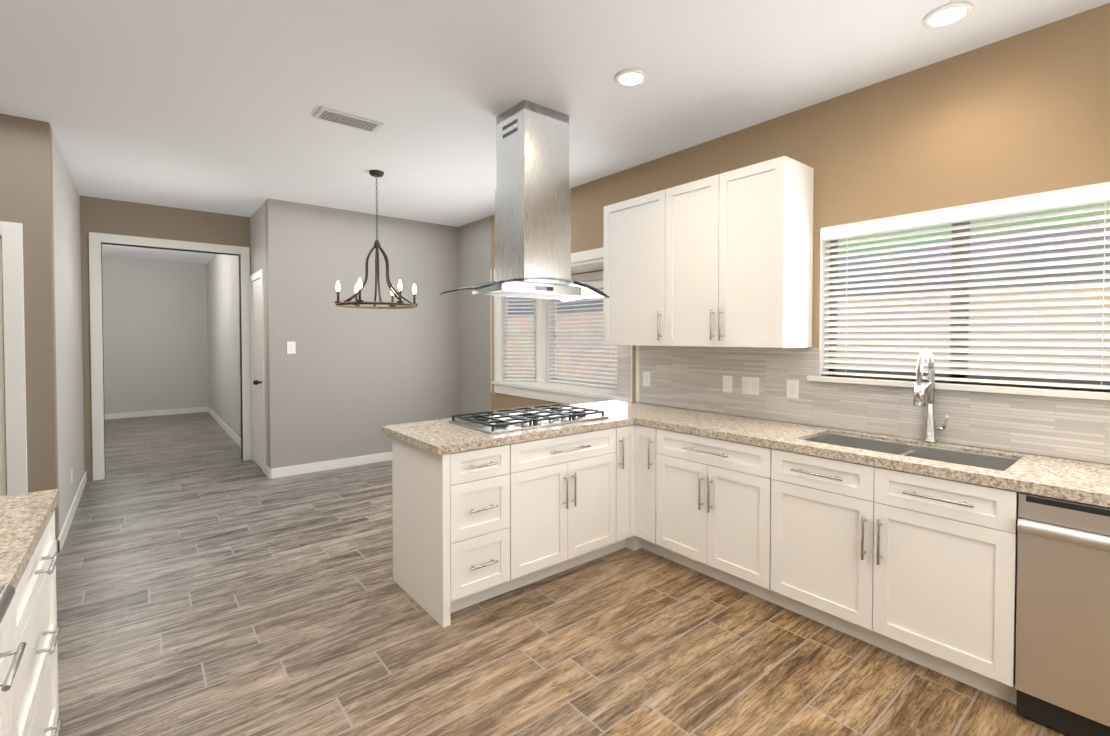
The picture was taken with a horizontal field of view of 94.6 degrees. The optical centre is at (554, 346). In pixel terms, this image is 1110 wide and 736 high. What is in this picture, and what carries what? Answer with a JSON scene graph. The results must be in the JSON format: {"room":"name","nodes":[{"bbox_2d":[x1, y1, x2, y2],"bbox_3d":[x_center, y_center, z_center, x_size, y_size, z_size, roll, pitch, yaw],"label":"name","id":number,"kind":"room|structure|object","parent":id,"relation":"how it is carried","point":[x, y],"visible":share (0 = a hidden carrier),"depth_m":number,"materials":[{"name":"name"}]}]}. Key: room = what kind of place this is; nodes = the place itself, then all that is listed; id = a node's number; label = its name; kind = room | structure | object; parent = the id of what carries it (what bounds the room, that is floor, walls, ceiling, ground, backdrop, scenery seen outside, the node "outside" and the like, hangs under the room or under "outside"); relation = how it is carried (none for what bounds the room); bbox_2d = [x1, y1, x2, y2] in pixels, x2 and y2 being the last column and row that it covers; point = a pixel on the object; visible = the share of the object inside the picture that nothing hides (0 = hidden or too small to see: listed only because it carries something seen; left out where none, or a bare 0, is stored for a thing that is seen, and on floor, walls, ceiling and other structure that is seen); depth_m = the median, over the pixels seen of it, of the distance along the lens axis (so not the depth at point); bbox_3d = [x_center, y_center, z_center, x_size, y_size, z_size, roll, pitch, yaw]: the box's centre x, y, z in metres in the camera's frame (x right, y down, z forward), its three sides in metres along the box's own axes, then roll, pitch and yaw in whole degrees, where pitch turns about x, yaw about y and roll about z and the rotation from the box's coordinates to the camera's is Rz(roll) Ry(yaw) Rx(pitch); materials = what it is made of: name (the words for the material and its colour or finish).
{"room":"kitchen","nodes":[
{"label":"kitchen","id":0,"kind":"room"},
{"bbox_2d":[0,113,58,539],"bbox_3d":[-3.795,-0.036,2.991,1.250,2.820,0.120,-1,1,-39],"label":"wall","id":1,"kind":"structure","parent":0,"point":[26,185],"depth_m":3.29,"materials":[{"name":"beige paint"}]},
{"bbox_2d":[0,237,6,496],"bbox_3d":[-3.723,0.343,2.973,0.722,2.048,0.110,-1,1,-39],"label":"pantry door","id":2,"kind":"structure","parent":1,"relation":"in","point":[3,482],"depth_m":3.21,"materials":[{"name":"white wood"}]},
{"bbox_2d":[0,221,27,495],"bbox_3d":[-3.759,0.299,3.016,0.910,2.150,0.138,-1,1,-39],"label":"door frame","id":3,"kind":"structure","parent":1,"relation":"attached to","point":[11,234],"depth_m":3.22,"materials":[{"name":"white wood"}]},
{"bbox_2d":[52,130,84,533],"bbox_3d":[-4.051,-0.059,4.201,0.120,2.820,2.080,-1,1,-39],"label":"wall","id":4,"kind":"structure","parent":0,"point":[68,313],"depth_m":4.01,"materials":[{"name":"grey paint"}]},
{"bbox_2d":[55,471,86,554],"bbox_3d":[-3.956,1.301,4.217,0.014,0.100,2.214,-1,1,-39],"label":"baseboard","id":5,"kind":"structure","parent":4,"relation":"attached to","point":[59,543],"depth_m":3.88,"materials":[{"name":"white wood"}]},
{"bbox_2d":[71,467,72,482],"bbox_3d":[-3.863,1.026,4.091,0.006,0.115,0.080,-1,1,-39],"label":"outlet","id":6,"kind":"object","parent":4,"relation":"attached to","point":[71,474],"visible":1,"depth_m":4.09,"materials":[{"name":"white plastic"}]},
{"bbox_2d":[102,257,207,413],"bbox_3d":[-8.122,-0.145,8.688,3.920,2.820,0.120,-1,1,-39],"label":"wall","id":7,"kind":"structure","parent":0,"point":[155,347],"depth_m":9.29,"materials":[{"name":"paint"}]},
{"bbox_2d":[105,407,206,419],"bbox_3d":[-8.134,1.217,8.618,3.780,0.100,0.014,-1,1,-39],"label":"baseboard","id":8,"kind":"structure","parent":7,"relation":"attached to","point":[196,409],"depth_m":9.30,"materials":[{"name":"white wood"}]},
{"bbox_2d":[80,196,250,480],"bbox_3d":[-5.047,-0.070,4.809,3.800,2.820,0.120,-1,1,-39],"label":"wall","id":9,"kind":"structure","parent":0,"point":[107,216],"depth_m":5.28,"materials":[{"name":"beige paint"}]},
{"bbox_2d":[89,232,251,480],"bbox_3d":[-4.110,0.090,5.562,1.380,2.470,0.138,-1,1,-39],"label":"trim","id":10,"kind":"structure","parent":9,"relation":"attached to","point":[96,240],"depth_m":5.21,"materials":[{"name":"white wood"}]},
{"bbox_2d":[206,202,267,468],"bbox_3d":[-4.796,-0.124,7.608,0.120,2.820,5.950,-1,1,-39],"label":"wall","id":11,"kind":"structure","parent":0,"point":[223,343],"depth_m":7.51,"materials":[{"name":"grey paint"}]},
{"bbox_2d":[207,407,240,447],"bbox_3d":[-5.138,1.230,7.949,0.014,0.100,4.830,-1,1,-39],"label":"baseboard","id":12,"kind":"structure","parent":11,"relation":"attached to","point":[219,421],"depth_m":7.77,"materials":[{"name":"white wood"}]},
{"bbox_2d":[249,269,265,473],"bbox_3d":[-3.304,0.254,5.613,0.088,2.140,0.780,-1,1,-39],"label":"door","id":13,"kind":"structure","parent":11,"relation":"attached to","point":[257,366],"depth_m":5.62,"materials":[{"name":"white wood"}]},
{"bbox_2d":[265,198,458,468],"bbox_3d":[-2.093,-0.091,5.875,2.130,2.820,0.150,-1,1,-39],"label":"wall","id":14,"kind":"structure","parent":0,"point":[344,382],"depth_m":5.65,"materials":[{"name":"grey paint"}]},
{"bbox_2d":[287,342,295,353],"bbox_3d":[-2.714,0.008,5.270,0.080,0.125,0.008,-1,1,-39],"label":"switch plate","id":15,"kind":"object","parent":14,"relation":"attached to","point":[291,347],"visible":1,"depth_m":5.27,"materials":[{"name":"white plastic"}]},
{"bbox_2d":[268,452,391,478],"bbox_3d":[-2.055,1.270,5.827,2.124,0.100,0.020,-1,1,-39],"label":"baseboard","id":16,"kind":"structure","parent":14,"relation":"attached to","point":[309,468],"depth_m":5.50,"materials":[{"name":"white wood"}]},
{"bbox_2d":[0,0,1109,263],"bbox_3d":[-2.950,-1.516,4.024,6.500,0.100,14.400,-1,1,-39],"label":"ceiling","id":17,"kind":"structure","parent":0,"point":[214,106],"depth_m":2.76,"materials":[{"name":"paint"}]},
{"bbox_2d":[313,107,382,132],"bbox_3d":[-1.315,-1.444,3.266,0.380,0.013,0.170,-1,1,-39],"label":"ceiling vent","id":18,"kind":"object","parent":17,"relation":"in","point":[344,119],"visible":1,"depth_m":3.25,"materials":[{"name":"white metal"}]},
{"bbox_2d":[334,170,417,308],"bbox_3d":[-1.500,-0.904,4.312,0.654,1.132,0.654,-1,1,-39],"label":"chandelier","id":19,"kind":"object","parent":17,"relation":"hanging from","point":[360,303],"visible":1,"depth_m":4.29,"materials":[{"name":"brown metal"}]},
{"bbox_2d":[440,100,609,301],"bbox_3d":[-0.172,-0.886,3.265,1.003,1.128,0.600,-1,1,-39],"label":"range hood","id":20,"kind":"object","parent":17,"relation":"hanging from","point":[532,225],"visible":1,"depth_m":3.10,"materials":[{"name":"silver metal"}]},
{"bbox_2d":[615,68,647,86],"bbox_3d":[0.407,-1.435,2.732,0.176,0.012,0.176,-1,1,-39],"label":"recessed light","id":21,"kind":"object","parent":17,"relation":"in","point":[631,77],"visible":1,"depth_m":2.71,"materials":[{"name":"beige glass"}]},
{"bbox_2d":[922,1,973,28],"bbox_3d":[1.688,-1.425,2.202,0.176,0.012,0.176,-1,1,-39],"label":"recessed light","id":22,"kind":"object","parent":17,"relation":"in","point":[948,14],"visible":1,"depth_m":2.18,"materials":[{"name":"beige"}]},
{"bbox_2d":[54,412,1069,735],"bbox_3d":[-2.950,1.404,4.080,6.500,0.100,14.400,-1,1,-39],"label":"floor","id":23,"kind":"structure","parent":0,"point":[210,580],"depth_m":2.42,"materials":[{"name":"brown wood"}]},
{"bbox_2d":[0,489,62,735],"bbox_3d":[-1.590,0.960,1.137,0.666,0.900,1.225,-1,1,-39],"label":"base cabinet","id":24,"kind":"object","parent":23,"relation":"on","point":[29,626],"visible":0.96,"depth_m":1.42,"materials":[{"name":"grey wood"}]},
{"bbox_2d":[390,436,524,627],"bbox_3d":[-0.574,0.948,2.907,0.460,0.856,0.642,-1,1,-39],"label":"base cabinet","id":25,"kind":"object","parent":23,"relation":"on","point":[459,516],"depth_m":2.68,"materials":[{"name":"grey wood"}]},
{"bbox_2d":[381,400,684,455],"bbox_3d":[-0.023,0.487,3.406,2.016,0.042,0.750,-1,1,-39],"label":"countertop","id":26,"kind":"structure","parent":25,"relation":"on","point":[435,436],"depth_m":2.94,"materials":[{"name":"beige stone"}]},
{"bbox_2d":[447,404,608,433],"bbox_3d":[-0.159,0.445,3.275,0.900,0.046,0.520,-1,1,-39],"label":"cooktop","id":27,"kind":"object","parent":26,"relation":"in","point":[498,421],"visible":1,"depth_m":3.16,"materials":[{"name":"silver metal"}]},
{"bbox_2d":[525,428,608,584],"bbox_3d":[-0.089,0.941,3.272,0.874,0.856,0.595,-1,1,-39],"label":"base cabinet","id":28,"kind":"object","parent":23,"relation":"on","point":[567,474],"depth_m":3.02,"materials":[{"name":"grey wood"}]},
{"bbox_2d":[609,424,636,552],"bbox_3d":[0.270,0.936,3.537,0.254,0.856,0.637,-1,1,-39],"label":"base cabinet","id":29,"kind":"object","parent":23,"relation":"on","point":[622,437],"depth_m":3.34,"materials":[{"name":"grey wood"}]},
{"bbox_2d":[637,424,664,557],"bbox_3d":[0.811,0.937,3.479,0.636,0.856,0.259,-1,1,-39],"label":"base cabinet","id":30,"kind":"object","parent":23,"relation":"on","point":[650,438],"depth_m":3.28,"materials":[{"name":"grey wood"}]},
{"bbox_2d":[665,428,836,611],"bbox_3d":[1.110,0.943,3.143,0.595,0.856,0.880,-1,1,-39],"label":"base cabinet","id":31,"kind":"object","parent":23,"relation":"on","point":[759,520],"depth_m":2.75,"materials":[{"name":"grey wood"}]},
{"bbox_2d":[633,409,1109,507],"bbox_3d":[1.823,0.509,2.252,0.606,0.042,3.370,-1,1,-39],"label":"countertop","id":32,"kind":"structure","parent":31,"relation":"on","point":[1075,480],"depth_m":2.26,"materials":[{"name":"beige stone"}]},
{"bbox_2d":[802,433,1019,470],"bbox_3d":[1.671,0.602,2.484,0.396,0.205,0.836,-1,1,-39],"label":"sink","id":33,"kind":"object","parent":32,"relation":"in","point":[962,457],"visible":0.06,"depth_m":2.57,"materials":[{"name":"silver metal"}]},
{"bbox_2d":[913,349,948,442],"bbox_3d":[1.848,0.246,2.512,0.235,0.472,0.113,-1,1,-39],"label":"faucet","id":34,"kind":"object","parent":32,"relation":"on","point":[931,427],"visible":0.98,"depth_m":2.57,"materials":[{"name":"silver metal"}]},
{"bbox_2d":[1015,492,1109,735],"bbox_3d":[2.129,0.965,1.859,0.626,0.838,0.592,-1,1,-39],"label":"dishwasher","id":35,"kind":"object","parent":23,"relation":"on","point":[1062,679],"visible":0.94,"depth_m":1.81,"materials":[{"name":"silver metal"}]},
{"bbox_3d":[-0.962,0.195,0.350,0.666,2.460,0.760,-1,1,-39],"label":"cabinet","id":36,"kind":"object","parent":23,"relation":"on","visible":0},
{"bbox_2d":[0,585,14,622],"bbox_3d":[-0.927,0.651,0.387,0.642,0.873,0.748,-1,1,-39],"label":"built-in oven","id":37,"kind":"object","parent":36,"relation":"in","point":[7,592],"visible":1,"depth_m":0.80,"materials":[{"name":"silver metal"}]},
{"bbox_2d":[458,3,1109,464],"bbox_3d":[1.373,-0.049,3.667,0.536,2.820,7.950,-1,1,-39],"label":"wall","id":38,"kind":"structure","parent":0,"point":[1022,113],"depth_m":2.67,"materials":[{"name":"beige paint"}]},
{"bbox_2d":[490,247,639,404],"bbox_3d":[0.165,-0.172,5.157,0.530,1.410,2.250,-1,1,-39],"label":"window","id":39,"kind":"structure","parent":38,"relation":"in","point":[541,387],"depth_m":5.59,"materials":[{"name":"white wood"}]},
{"bbox_2d":[503,280,616,387],"bbox_3d":[0.026,-0.137,5.345,0.391,1.044,1.584,-1,1,-39],"label":"window blind","id":40,"kind":"object","parent":39,"relation":"attached to","point":[596,284],"visible":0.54,"depth_m":5.48,"materials":[{"name":"white plastic"}]},
{"bbox_2d":[603,192,654,345],"bbox_3d":[0.718,-0.547,3.815,0.351,1.070,0.659,-1,1,-39],"label":"upper cabinet","id":41,"kind":"object","parent":38,"relation":"attached to","point":[629,225],"depth_m":3.76,"materials":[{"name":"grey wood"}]},
{"bbox_2d":[655,156,813,347],"bbox_3d":[1.131,-0.537,3.306,0.351,1.070,0.889,-1,1,-39],"label":"upper cabinet","id":42,"kind":"object","parent":38,"relation":"attached to","point":[725,259],"depth_m":3.08,"materials":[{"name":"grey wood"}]},
{"bbox_2d":[617,345,1109,463],"bbox_3d":[1.828,0.244,2.734,0.010,0.466,4.120,-1,1,-39],"label":"tile backsplash","id":43,"kind":"structure","parent":38,"relation":"attached to","point":[688,377],"depth_m":2.90,"materials":[{"name":"beige tile"}]},
{"bbox_2d":[643,371,650,385],"bbox_3d":[0.730,0.254,4.071,0.008,0.115,0.072,-1,1,-39],"label":"outlet","id":44,"kind":"object","parent":43,"relation":"attached to","point":[646,378],"visible":1,"depth_m":4.07,"materials":[{"name":"white plastic"}]},
{"bbox_2d":[723,375,732,392],"bbox_3d":[1.184,0.254,3.512,0.008,0.115,0.072,-1,1,-39],"label":"outlet","id":45,"kind":"object","parent":43,"relation":"attached to","point":[727,383],"visible":1,"depth_m":3.51,"materials":[{"name":"white plastic"}]},
{"bbox_2d":[742,377,758,394],"bbox_3d":[1.291,0.257,3.380,0.008,0.115,0.118,-1,1,-39],"label":"switch plate","id":46,"kind":"object","parent":43,"relation":"attached to","point":[750,385],"visible":1,"depth_m":3.38,"materials":[{"name":"white plastic"}]},
{"bbox_2d":[787,379,798,398],"bbox_3d":[1.468,0.261,3.163,0.008,0.115,0.072,-1,1,-39],"label":"outlet","id":47,"kind":"object","parent":43,"relation":"attached to","point":[792,388],"visible":1,"depth_m":3.16,"materials":[{"name":"white plastic"}]},
{"bbox_2d":[807,182,1109,399],"bbox_3d":[2.026,-0.243,2.582,0.205,0.910,1.390,-1,1,-39],"label":"window","id":48,"kind":"structure","parent":38,"relation":"in","point":[1051,392],"depth_m":2.61,"materials":[{"name":"white wood"}]},
{"bbox_2d":[820,184,1109,388],"bbox_3d":[2.000,-0.257,2.562,0.074,0.855,1.278,-1,1,-39],"label":"window blind","id":49,"kind":"object","parent":48,"relation":"attached to","point":[1070,198],"visible":1,"depth_m":2.49,"materials":[{"name":"white plastic"}]},
{"label":"outside","id":50,"kind":"structure","parent":0,"visible":0},
{"bbox_2d":[508,202,1109,381],"bbox_3d":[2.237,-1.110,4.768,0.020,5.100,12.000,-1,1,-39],"label":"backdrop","id":51,"kind":"structure","parent":50,"point":[936,276],"depth_m":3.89,"materials":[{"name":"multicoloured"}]}
]}

